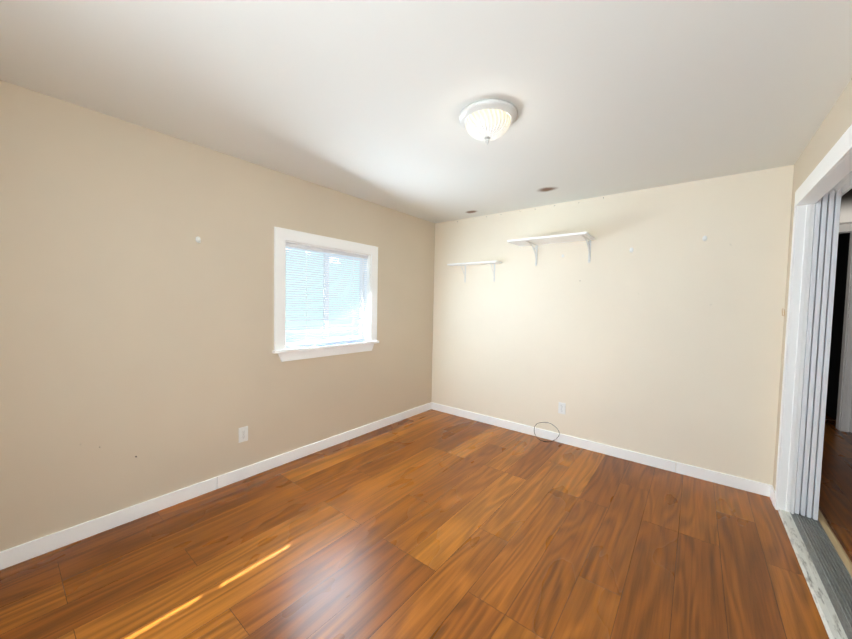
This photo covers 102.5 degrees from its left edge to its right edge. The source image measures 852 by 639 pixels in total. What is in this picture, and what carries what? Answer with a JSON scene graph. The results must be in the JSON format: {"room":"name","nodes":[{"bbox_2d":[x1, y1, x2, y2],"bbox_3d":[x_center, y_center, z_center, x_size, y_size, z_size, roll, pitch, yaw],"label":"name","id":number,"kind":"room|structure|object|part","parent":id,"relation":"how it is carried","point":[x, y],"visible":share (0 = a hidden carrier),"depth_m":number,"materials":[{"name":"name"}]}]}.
{"room":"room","nodes":[
{"label":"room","id":0,"kind":"room"},
{"bbox_2d":[0,80,434,551],"bbox_3d":[-1.289,0.014,2.871,0.150,2.440,4.504,3,3,38],"label":"wall","id":1,"kind":"structure","parent":0,"point":[136,319],"depth_m":2.18,"materials":[{"name":"beige paint"}]},
{"bbox_2d":[0,402,431,569],"bbox_3d":[-1.248,1.190,2.871,0.016,0.092,4.264,3,3,38],"label":"baseboard","id":2,"kind":"structure","parent":1,"relation":"attached to","point":[12,556],"depth_m":2.28,"materials":[{"name":"white wood"}]},
{"bbox_2d":[238,426,247,442],"bbox_3d":[-1.414,0.890,2.647,0.008,0.115,0.070,3,3,38],"label":"electrical outlet","id":3,"kind":"object","parent":1,"relation":"attached to","point":[243,434],"visible":1,"depth_m":2.64,"materials":[{"name":"white plastic"}]},
{"bbox_2d":[272,227,378,361],"bbox_3d":[-0.920,-0.212,3.261,0.160,1.108,1.164,3,3,38],"label":"window","id":4,"kind":"structure","parent":1,"relation":"in","point":[283,237],"depth_m":3.16,"materials":[{"name":"white"}]},
{"bbox_2d":[285,243,367,348],"bbox_3d":[-0.902,-0.209,3.248,0.064,0.896,0.921,3,3,38],"label":"window blinds","id":5,"kind":"object","parent":4,"relation":"attached to","point":[345,291],"visible":0.85,"depth_m":3.20,"materials":[{"name":"white plastic"}]},
{"bbox_2d":[0,409,851,638],"bbox_3d":[1.757,1.327,3.342,4.450,0.100,8.970,3,3,38],"label":"floor","id":6,"kind":"structure","parent":0,"point":[432,524],"depth_m":1.89,"materials":[{"name":"laminate"}]},
{"bbox_2d":[534,422,559,441],"bbox_3d":[1.247,1.168,3.544,0.263,0.178,0.093,3,3,38],"label":"cord","id":7,"kind":"object","parent":6,"relation":"on","point":[549,423],"visible":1,"depth_m":3.56,"materials":[{"name":"black plastic"}]},
{"bbox_2d":[0,0,851,222],"bbox_3d":[1.219,-1.200,2.486,4.450,0.120,7.070,3,3,38],"label":"ceiling","id":8,"kind":"structure","parent":0,"point":[369,100],"depth_m":1.63,"materials":[{"name":"paint"}]},
{"bbox_2d":[459,99,517,144],"bbox_3d":[0.342,-1.051,1.896,0.318,0.160,0.318,3,3,38],"label":"ceiling light","id":9,"kind":"object","parent":8,"relation":"attached to","point":[510,109],"depth_m":1.81,"materials":[{"name":"white glass"}]},
{"bbox_3d":[0.341,-1.036,1.897,0.249,0.130,0.249,3,3,38],"label":"ceiling light shade","id":10,"kind":"part","parent":9,"relation":"part of","materials":[{"name":"white glass"}]},
{"bbox_2d":[431,165,793,484],"bbox_3d":[1.422,0.040,3.520,3.293,2.440,0.120,3,3,38],"label":"wall","id":11,"kind":"structure","parent":0,"point":[663,339],"depth_m":3.08,"materials":[{"name":"beige paint"}]},
{"bbox_2d":[447,260,501,281],"bbox_3d":[0.559,-0.554,4.018,0.660,0.221,0.144,3,3,38],"label":"shelf","id":12,"kind":"object","parent":11,"relation":"attached to","point":[476,263],"visible":1,"depth_m":3.94,"materials":[{"name":"white wood"}]},
{"bbox_2d":[507,232,594,265],"bbox_3d":[1.219,-0.676,3.369,0.748,0.234,0.334,3,3,38],"label":"shelf","id":13,"kind":"object","parent":11,"relation":"attached to","point":[560,238],"visible":0.98,"depth_m":3.30,"materials":[{"name":"white wood"}]},
{"bbox_2d":[558,402,565,413],"bbox_3d":[1.387,0.907,3.490,0.070,0.115,0.008,3,3,38],"label":"electrical outlet","id":14,"kind":"object","parent":11,"relation":"attached to","point":[561,408],"visible":1,"depth_m":3.49,"materials":[{"name":"white plastic"}]},
{"bbox_2d":[432,402,774,501],"bbox_3d":[1.336,1.213,3.534,3.183,0.092,0.016,3,3,38],"label":"baseboard","id":15,"kind":"structure","parent":11,"relation":"attached to","point":[744,484],"depth_m":3.12,"materials":[{"name":"white wood"}]},
{"bbox_2d":[773,79,851,489],"bbox_3d":[1.318,0.158,0.807,0.080,2.440,4.264,3,3,38],"label":"wall","id":16,"kind":"structure","parent":0,"point":[835,125],"depth_m":2.01,"materials":[{"name":"beige paint"}]},
{"bbox_2d":[774,124,851,638],"bbox_3d":[1.911,0.260,1.445,0.246,2.205,3.585,3,3,38],"label":"door frame","id":17,"kind":"structure","parent":16,"relation":"attached to","point":[832,169],"depth_m":2.24,"materials":[{"name":"white wood"}]},
{"bbox_2d":[794,171,851,520],"bbox_3d":[1.941,0.254,1.437,0.122,2.188,3.560,3,3,38],"label":"door","id":18,"kind":"structure","parent":16,"relation":"in","point":[819,331],"depth_m":2.24,"materials":[{"name":"white paint"}]},
{"bbox_3d":[1.962,-0.807,1.390,0.122,0.064,3.560,3,3,38],"label":"door top track rail","id":19,"kind":"part","parent":18,"relation":"part of","materials":[{"name":"white metal"}]},
{"bbox_2d":[826,233,849,419],"bbox_3d":[5.712,0.073,4.760,0.120,2.440,2.020,3,3,38],"label":"doorway","id":20,"kind":"structure","parent":0,"point":[837,321],"depth_m":4.49,"materials":[{"name":"black"}]},
{"bbox_2d":[839,222,851,431],"bbox_3d":[4.659,0.075,4.241,0.887,2.440,0.100,3,3,38],"label":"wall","id":21,"kind":"structure","parent":0,"point":[847,328],"depth_m":3.98,"materials":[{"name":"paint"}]},
{"bbox_2d":[836,224,851,431],"bbox_3d":[4.659,0.088,4.226,0.833,2.415,0.124,3,3,38],"label":"door frame","id":22,"kind":"structure","parent":21,"relation":"attached to","point":[844,402],"depth_m":3.98,"materials":[{"name":"white wood"}]}
]}

